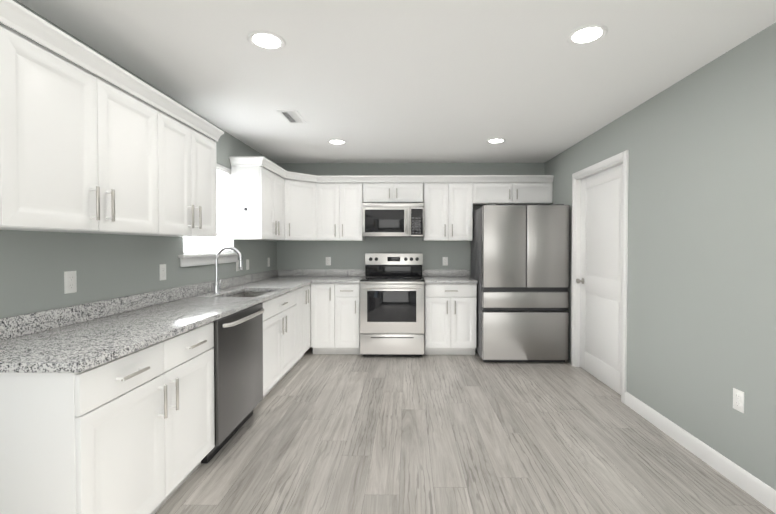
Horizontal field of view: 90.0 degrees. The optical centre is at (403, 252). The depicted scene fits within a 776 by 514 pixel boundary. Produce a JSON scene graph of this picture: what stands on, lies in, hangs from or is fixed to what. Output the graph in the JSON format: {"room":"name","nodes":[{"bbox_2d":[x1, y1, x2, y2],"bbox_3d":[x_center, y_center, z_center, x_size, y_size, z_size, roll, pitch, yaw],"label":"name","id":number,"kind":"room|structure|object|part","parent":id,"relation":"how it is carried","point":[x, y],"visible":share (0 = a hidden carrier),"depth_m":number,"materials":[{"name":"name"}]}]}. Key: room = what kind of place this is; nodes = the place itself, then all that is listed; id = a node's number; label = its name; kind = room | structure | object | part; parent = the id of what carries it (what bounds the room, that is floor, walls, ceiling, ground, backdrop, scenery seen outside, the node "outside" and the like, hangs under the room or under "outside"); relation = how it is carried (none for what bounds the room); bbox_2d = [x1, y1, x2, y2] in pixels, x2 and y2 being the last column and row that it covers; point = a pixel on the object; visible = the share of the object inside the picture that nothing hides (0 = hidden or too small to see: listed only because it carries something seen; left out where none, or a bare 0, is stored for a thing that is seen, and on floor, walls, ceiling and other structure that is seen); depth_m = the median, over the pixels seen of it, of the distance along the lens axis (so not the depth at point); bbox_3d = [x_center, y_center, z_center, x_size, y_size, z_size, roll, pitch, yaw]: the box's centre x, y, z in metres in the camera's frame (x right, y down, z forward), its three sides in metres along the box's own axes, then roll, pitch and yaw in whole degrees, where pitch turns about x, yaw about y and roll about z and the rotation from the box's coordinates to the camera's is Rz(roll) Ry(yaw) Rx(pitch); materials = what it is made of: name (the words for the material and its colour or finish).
{"room":"kitchen","nodes":[
{"label":"kitchen","id":0,"kind":"room"},
{"bbox_2d":[0,0,276,317],"bbox_3d":[-1.827,0.079,1.568,0.140,2.440,7.380,0,1,1],"label":"wall","id":1,"kind":"structure","parent":0,"point":[35,266],"depth_m":2.24,"materials":[{"name":"grey paint"}]},
{"bbox_2d":[0,23,103,233],"bbox_3d":[-1.601,-0.470,1.618,0.305,0.746,0.443,0,1,1],"label":"upper cabinet","id":2,"kind":"object","parent":1,"relation":"attached to","point":[82,150],"depth_m":1.59,"materials":[{"name":"white wood"}]},
{"bbox_2d":[64,271,76,293],"bbox_3d":[-1.748,0.156,2.039,0.008,0.115,0.070,0,1,1],"label":"electrical outlet","id":3,"kind":"object","parent":1,"relation":"attached to","point":[70,281],"visible":1,"depth_m":2.03,"materials":[{"name":"white plastic"}]},
{"bbox_2d":[104,80,163,234],"bbox_3d":[-1.596,-0.477,2.062,0.305,0.746,0.444,0,1,1],"label":"upper cabinet","id":4,"kind":"object","parent":1,"relation":"attached to","point":[133,133],"depth_m":2.07,"materials":[{"name":"white wood"}]},
{"bbox_2d":[0,269,279,340],"bbox_3d":[-1.723,0.308,3.310,0.022,0.095,3.897,0,1,1],"label":"backsplash","id":5,"kind":"structure","parent":1,"relation":"attached to","point":[22,325],"depth_m":2.23,"materials":[{"name":"stone"}]},
{"bbox_2d":[159,264,165,280],"bbox_3d":[-1.739,0.144,2.808,0.008,0.115,0.070,0,1,1],"label":"electrical outlet","id":6,"kind":"object","parent":1,"relation":"attached to","point":[162,270],"visible":1,"depth_m":2.80,"materials":[{"name":"white plastic"}]},
{"bbox_2d":[142,111,195,236],"bbox_3d":[-1.591,-0.483,2.459,0.305,0.746,0.351,0,1,1],"label":"upper cabinet","id":7,"kind":"object","parent":1,"relation":"attached to","point":[179,138],"depth_m":2.50,"materials":[{"name":"white wood"}]},
{"bbox_2d":[196,130,216,236],"bbox_3d":[-1.587,-0.489,2.811,0.305,0.746,0.352,0,1,1],"label":"upper cabinet","id":8,"kind":"object","parent":1,"relation":"attached to","point":[206,159],"depth_m":2.83,"materials":[{"name":"white wood"}]},
{"bbox_2d":[178,253,237,266],"bbox_3d":[-1.763,0.059,3.518,0.145,0.097,1.040,0,1,1],"label":"window sill","id":9,"kind":"structure","parent":1,"relation":"attached to","point":[187,260],"depth_m":3.36,"materials":[{"name":"white wood"}]},
{"bbox_2d":[183,164,233,253],"bbox_3d":[-1.800,-0.410,3.510,0.126,0.837,0.892,0,1,1],"label":"window","id":10,"kind":"structure","parent":1,"relation":"in","point":[230,220],"depth_m":3.92,"materials":[{"name":"white"}]},
{"bbox_2d":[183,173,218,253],"bbox_3d":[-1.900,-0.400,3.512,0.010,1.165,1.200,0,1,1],"label":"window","id":11,"kind":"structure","parent":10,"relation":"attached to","point":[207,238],"depth_m":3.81,"materials":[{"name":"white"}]},
{"bbox_2d":[183,165,230,252],"bbox_3d":[-1.770,-0.410,3.510,0.044,0.821,0.868,0,1,1],"label":"window blind","id":12,"kind":"object","parent":11,"relation":"attached to","point":[225,239],"visible":0.31,"depth_m":3.73,"materials":[{"name":"white plastic"}]},
{"bbox_2d":[236,260,239,270],"bbox_3d":[-1.725,0.139,4.048,0.008,0.115,0.070,0,1,1],"label":"electrical outlet","id":13,"kind":"object","parent":1,"relation":"attached to","point":[237,266],"visible":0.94,"depth_m":4.03,"materials":[{"name":"white plastic"}]},
{"bbox_2d":[246,259,248,269],"bbox_3d":[-1.722,0.134,4.298,0.008,0.115,0.070,0,1,1],"label":"electrical outlet","id":14,"kind":"object","parent":1,"relation":"attached to","point":[247,264],"visible":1,"depth_m":4.28,"materials":[{"name":"white plastic"}]},
{"bbox_2d":[231,166,274,240],"bbox_3d":[-1.573,-0.510,4.082,0.305,0.746,0.370,0,1,1],"label":"upper cabinet","id":15,"kind":"object","parent":1,"relation":"attached to","point":[252,187],"depth_m":3.90,"materials":[{"name":"white wood"}]},
{"bbox_2d":[275,174,286,240],"bbox_3d":[-1.568,-0.516,4.452,0.305,0.746,0.370,0,1,1],"label":"upper cabinet","id":16,"kind":"object","parent":1,"relation":"attached to","point":[279,208],"depth_m":4.50,"materials":[{"name":"white wood"}]},
{"bbox_2d":[0,0,553,182],"bbox_3d":[0.065,-0.898,3.122,3.604,0.083,3.583,0,1,1],"label":"crown molding","id":17,"kind":"structure","parent":16,"relation":"attached to","point":[15,16],"depth_m":2.18,"materials":[{"name":"white wood"}]},
{"bbox_2d":[17,0,775,162],"bbox_3d":[0.048,-1.171,1.527,3.890,0.060,7.660,0,1,1],"label":"ceiling","id":18,"kind":"structure","parent":0,"point":[415,81],"depth_m":2.37,"materials":[{"name":"white paint"}]},
{"bbox_2d":[247,31,285,50],"bbox_3d":[-0.741,-1.145,2.106,0.200,0.008,0.200,0,1,1],"label":"recessed light","id":19,"kind":"object","parent":18,"relation":"in","point":[267,40],"visible":1,"depth_m":2.10,"materials":[{"name":"white plastic"}]},
{"bbox_2d":[277,110,306,122],"bbox_3d":[-0.957,-1.166,3.349,0.165,0.008,0.320,0,1,1],"label":"ceiling vent","id":20,"kind":"object","parent":18,"relation":"in","point":[291,116],"visible":1,"depth_m":3.32,"materials":[{"name":"white metal"}]},
{"bbox_2d":[328,139,346,144],"bbox_3d":[-0.708,-1.179,4.146,0.200,0.008,0.200,0,1,1],"label":"recessed light","id":21,"kind":"object","parent":18,"relation":"in","point":[336,141],"visible":1,"depth_m":4.15,"materials":[{"name":"white plastic"}]},
{"bbox_2d":[486,138,505,143],"bbox_3d":[0.982,-1.178,4.106,0.200,0.008,0.200,0,1,1],"label":"recessed light","id":22,"kind":"object","parent":18,"relation":"in","point":[496,140],"visible":0.98,"depth_m":4.08,"materials":[{"name":"white plastic"}]},
{"bbox_2d":[566,24,607,44],"bbox_3d":[0.969,-1.144,2.047,0.200,0.008,0.200,0,1,1],"label":"recessed light","id":23,"kind":"object","parent":18,"relation":"in","point":[587,34],"visible":1,"depth_m":2.04,"materials":[{"name":"white"}]},
{"bbox_2d":[276,163,544,276],"bbox_3d":[0.090,0.018,5.306,3.890,2.440,0.140,0,1,1],"label":"wall","id":24,"kind":"structure","parent":0,"point":[315,254],"depth_m":5.23,"materials":[{"name":"grey paint"}]},
{"bbox_2d":[287,179,318,240],"bbox_3d":[-1.265,-0.511,4.787,0.317,0.720,0.317,0,1,1],"label":"upper cabinet","id":25,"kind":"object","parent":24,"relation":"attached to","point":[302,196],"depth_m":4.80,"materials":[{"name":"white wood"}]},
{"bbox_2d":[280,269,364,275],"bbox_3d":[-1.098,0.276,5.241,1.170,0.095,0.020,0,1,1],"label":"backsplash","id":26,"kind":"structure","parent":24,"relation":"attached to","point":[283,272],"depth_m":5.23,"materials":[{"name":"stone"}]},
{"bbox_2d":[326,257,330,264],"bbox_3d":[-1.015,0.119,5.246,0.070,0.115,0.008,0,1,1],"label":"electrical outlet","id":27,"kind":"object","parent":24,"relation":"attached to","point":[328,260],"visible":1,"depth_m":5.24,"materials":[{"name":"white plastic"}]},
{"bbox_2d":[319,183,338,240],"bbox_3d":[-0.960,-0.526,5.084,0.296,0.746,0.305,0,1,1],"label":"upper cabinet","id":28,"kind":"object","parent":24,"relation":"attached to","point":[328,192],"depth_m":4.93,"materials":[{"name":"white wood"}]},
{"bbox_2d":[339,183,364,240],"bbox_3d":[-0.664,-0.526,5.081,0.295,0.746,0.305,0,1,1],"label":"upper cabinet","id":29,"kind":"object","parent":24,"relation":"attached to","point":[350,194],"depth_m":4.93,"materials":[{"name":"white wood"}]},
{"bbox_2d":[363,182,394,202],"bbox_3d":[-0.316,-0.767,5.073,0.383,0.263,0.305,0,1,1],"label":"upper cabinet","id":30,"kind":"object","parent":24,"relation":"attached to","point":[372,192],"depth_m":4.92,"materials":[{"name":"white wood"}]},
{"bbox_2d":[362,203,423,236],"bbox_3d":[-0.126,-0.410,5.008,0.766,0.415,0.440,0,1,1],"label":"microwave","id":31,"kind":"object","parent":30,"relation":"attached to","point":[392,219],"visible":1,"depth_m":4.84,"materials":[{"name":"grey metal"}]},
{"bbox_2d":[395,182,422,202],"bbox_3d":[0.067,-0.767,5.069,0.383,0.263,0.305,0,1,1],"label":"upper cabinet","id":32,"kind":"object","parent":24,"relation":"attached to","point":[405,192],"depth_m":4.92,"materials":[{"name":"white wood"}]},
{"bbox_2d":[423,182,450,240],"bbox_3d":[0.421,-0.526,5.069,0.307,0.746,0.305,0,1,1],"label":"upper cabinet","id":33,"kind":"object","parent":24,"relation":"attached to","point":[436,195],"depth_m":4.92,"materials":[{"name":"white wood"}]},
{"bbox_2d":[443,257,447,265],"bbox_3d":[0.565,0.119,5.228,0.070,0.115,0.008,0,1,1],"label":"electrical outlet","id":34,"kind":"object","parent":24,"relation":"attached to","point":[445,261],"visible":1,"depth_m":5.23,"materials":[{"name":"white plastic"}]},
{"bbox_2d":[423,269,469,276],"bbox_3d":[0.577,0.277,5.222,0.624,0.094,0.020,0,1,1],"label":"backsplash","id":35,"kind":"structure","parent":24,"relation":"attached to","point":[446,272],"depth_m":5.21,"materials":[{"name":"stone"}]},
{"bbox_2d":[451,182,474,240],"bbox_3d":[0.728,-0.526,5.065,0.307,0.746,0.305,0,1,1],"label":"upper cabinet","id":36,"kind":"object","parent":24,"relation":"attached to","point":[462,193],"depth_m":4.91,"materials":[{"name":"white wood"}]},
{"bbox_2d":[475,182,514,205],"bbox_3d":[1.133,-0.761,5.057,0.504,0.276,0.305,0,1,1],"label":"upper cabinet","id":37,"kind":"object","parent":24,"relation":"attached to","point":[497,193],"depth_m":4.91,"materials":[{"name":"white wood"}]},
{"bbox_2d":[515,182,552,204],"bbox_3d":[1.637,-0.760,5.051,0.503,0.276,0.305,0,1,1],"label":"upper cabinet","id":38,"kind":"object","parent":24,"relation":"attached to","point":[526,193],"depth_m":4.90,"materials":[{"name":"white wood"}]},
{"bbox_2d":[155,347,774,513],"bbox_3d":[0.048,1.329,1.567,3.890,0.060,7.660,0,1,1],"label":"floor","id":39,"kind":"structure","parent":0,"point":[362,434],"depth_m":2.51,"materials":[{"name":"grey wood"}]},
{"bbox_2d":[0,339,171,513],"bbox_3d":[-1.450,0.858,1.626,0.607,0.880,0.479,0,1,1],"label":"base cabinet","id":40,"kind":"object","parent":39,"relation":"on","point":[132,433],"depth_m":1.42,"materials":[{"name":"white wood"}]},
{"bbox_2d":[168,322,214,494],"bbox_3d":[-1.445,0.850,2.105,0.607,0.880,0.479,0,1,1],"label":"base cabinet","id":41,"kind":"object","parent":39,"relation":"on","point":[191,424],"depth_m":2.09,"materials":[{"name":"white wood"}]},
{"bbox_2d":[201,303,263,462],"bbox_3d":[-1.331,0.841,2.707,0.562,0.878,0.720,0,1,1],"label":"dishwasher","id":42,"kind":"object","parent":39,"relation":"on","point":[238,367],"visible":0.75,"depth_m":2.59,"materials":[{"name":"grey metal"}]},
{"bbox_2d":[262,286,307,375],"bbox_3d":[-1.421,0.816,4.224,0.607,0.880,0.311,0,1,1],"label":"base cabinet","id":43,"kind":"object","parent":39,"relation":"on","point":[285,317],"depth_m":3.67,"materials":[{"name":"white wood"}]},
{"bbox_2d":[304,284,310,348],"bbox_3d":[-1.417,0.811,4.526,0.607,0.880,0.294,0,1,1],"label":"base cabinet","id":44,"kind":"object","parent":39,"relation":"on","point":[307,289],"depth_m":4.57,"materials":[{"name":"white wood"}]},
{"bbox_2d":[0,276,311,372],"bbox_3d":[-1.419,0.373,3.307,0.630,0.035,3.897,0,1,1],"label":"countertop","id":45,"kind":"structure","parent":44,"relation":"on","point":[80,347],"depth_m":1.86,"materials":[{"name":"stone"}]},
{"bbox_2d":[212,246,242,293],"bbox_3d":[-1.499,0.151,3.328,0.260,0.407,0.088,0,1,1],"label":"faucet","id":46,"kind":"object","parent":45,"relation":"on","point":[216,287],"visible":1,"depth_m":3.30,"materials":[{"name":"silver metal"}]},
{"bbox_2d":[227,292,268,296],"bbox_3d":[-1.371,0.485,3.455,0.380,0.194,0.680,0,1,1],"label":"sink","id":47,"kind":"object","parent":45,"relation":"in","point":[248,294],"visible":0.12,"depth_m":3.78,"materials":[{"name":"silver metal"}]},
{"bbox_2d":[311,283,359,354],"bbox_3d":[-0.813,0.804,4.932,0.587,0.880,0.648,0,1,1],"label":"base cabinet","id":48,"kind":"object","parent":39,"relation":"on","point":[335,318],"visible":0.92,"depth_m":4.65,"materials":[{"name":"white wood"}]},
{"bbox_2d":[312,276,364,282],"bbox_3d":[-0.801,0.346,4.935,0.570,0.035,0.627,0,1,1],"label":"countertop","id":49,"kind":"structure","parent":48,"relation":"on","point":[315,279],"depth_m":4.76,"materials":[{"name":"stone"}]},
{"bbox_2d":[360,253,424,355],"bbox_3d":[-0.128,0.633,4.870,0.766,1.225,0.717,0,1,1],"label":"range","id":50,"kind":"object","parent":39,"relation":"on","point":[391,304],"visible":1,"depth_m":4.58,"materials":[{"name":"grey metal"}]},
{"bbox_2d":[424,283,476,354],"bbox_3d":[0.572,0.804,4.916,0.614,0.880,0.648,0,1,1],"label":"base cabinet","id":51,"kind":"object","parent":39,"relation":"on","point":[449,318],"visible":0.88,"depth_m":4.64,"materials":[{"name":"white wood"}]},
{"bbox_2d":[423,277,477,283],"bbox_3d":[0.574,0.347,4.920,0.624,0.034,0.627,0,1,1],"label":"countertop","id":52,"kind":"structure","parent":51,"relation":"on","point":[449,280],"depth_m":4.62,"materials":[{"name":"stone"}]},
{"bbox_2d":[471,204,569,361],"bbox_3d":[1.382,0.348,4.777,0.970,1.797,0.860,0,1,1],"label":"fridge","id":53,"kind":"object","parent":39,"relation":"on","point":[520,256],"visible":0.96,"depth_m":4.35,"materials":[{"name":"grey metal"}]},
{"bbox_2d":[545,23,775,489],"bbox_3d":[1.923,0.080,1.526,0.140,2.440,7.380,0,1,1],"label":"wall","id":54,"kind":"structure","parent":0,"point":[699,144],"depth_m":2.38,"materials":[{"name":"grey paint"}]},
{"bbox_2d":[576,164,622,394],"bbox_3d":[1.909,0.237,3.774,0.105,2.040,0.920,0,1,1],"label":"door","id":55,"kind":"structure","parent":54,"relation":"in","point":[601,273],"depth_m":3.75,"materials":[{"name":"white wood"}]},
{"bbox_3d":[1.895,0.307,4.165,0.070,0.064,0.064,0,1,1],"label":"door knob","id":56,"kind":"part","parent":55,"relation":"part of","materials":[{"name":"silver metal"}]},
{"bbox_2d":[571,150,628,403],"bbox_3d":[1.938,0.202,3.773,0.160,2.122,1.074,0,1,1],"label":"door frame","id":57,"kind":"structure","parent":54,"relation":"attached to","point":[607,164],"depth_m":3.95,"materials":[{"name":"white wood"}]},
{"bbox_2d":[625,391,775,513],"bbox_3d":[1.834,1.262,0.555,0.014,0.106,5.398,0,1,1],"label":"baseboard","id":58,"kind":"structure","parent":54,"relation":"attached to","point":[760,491],"depth_m":2.33,"materials":[{"name":"white wood"}]},
{"bbox_2d":[733,388,744,412],"bbox_3d":[1.855,0.820,2.149,0.008,0.115,0.070,0,1,1],"label":"electrical outlet","id":59,"kind":"object","parent":54,"relation":"attached to","point":[738,399],"visible":1,"depth_m":2.14,"materials":[{"name":"white plastic"}]}
]}

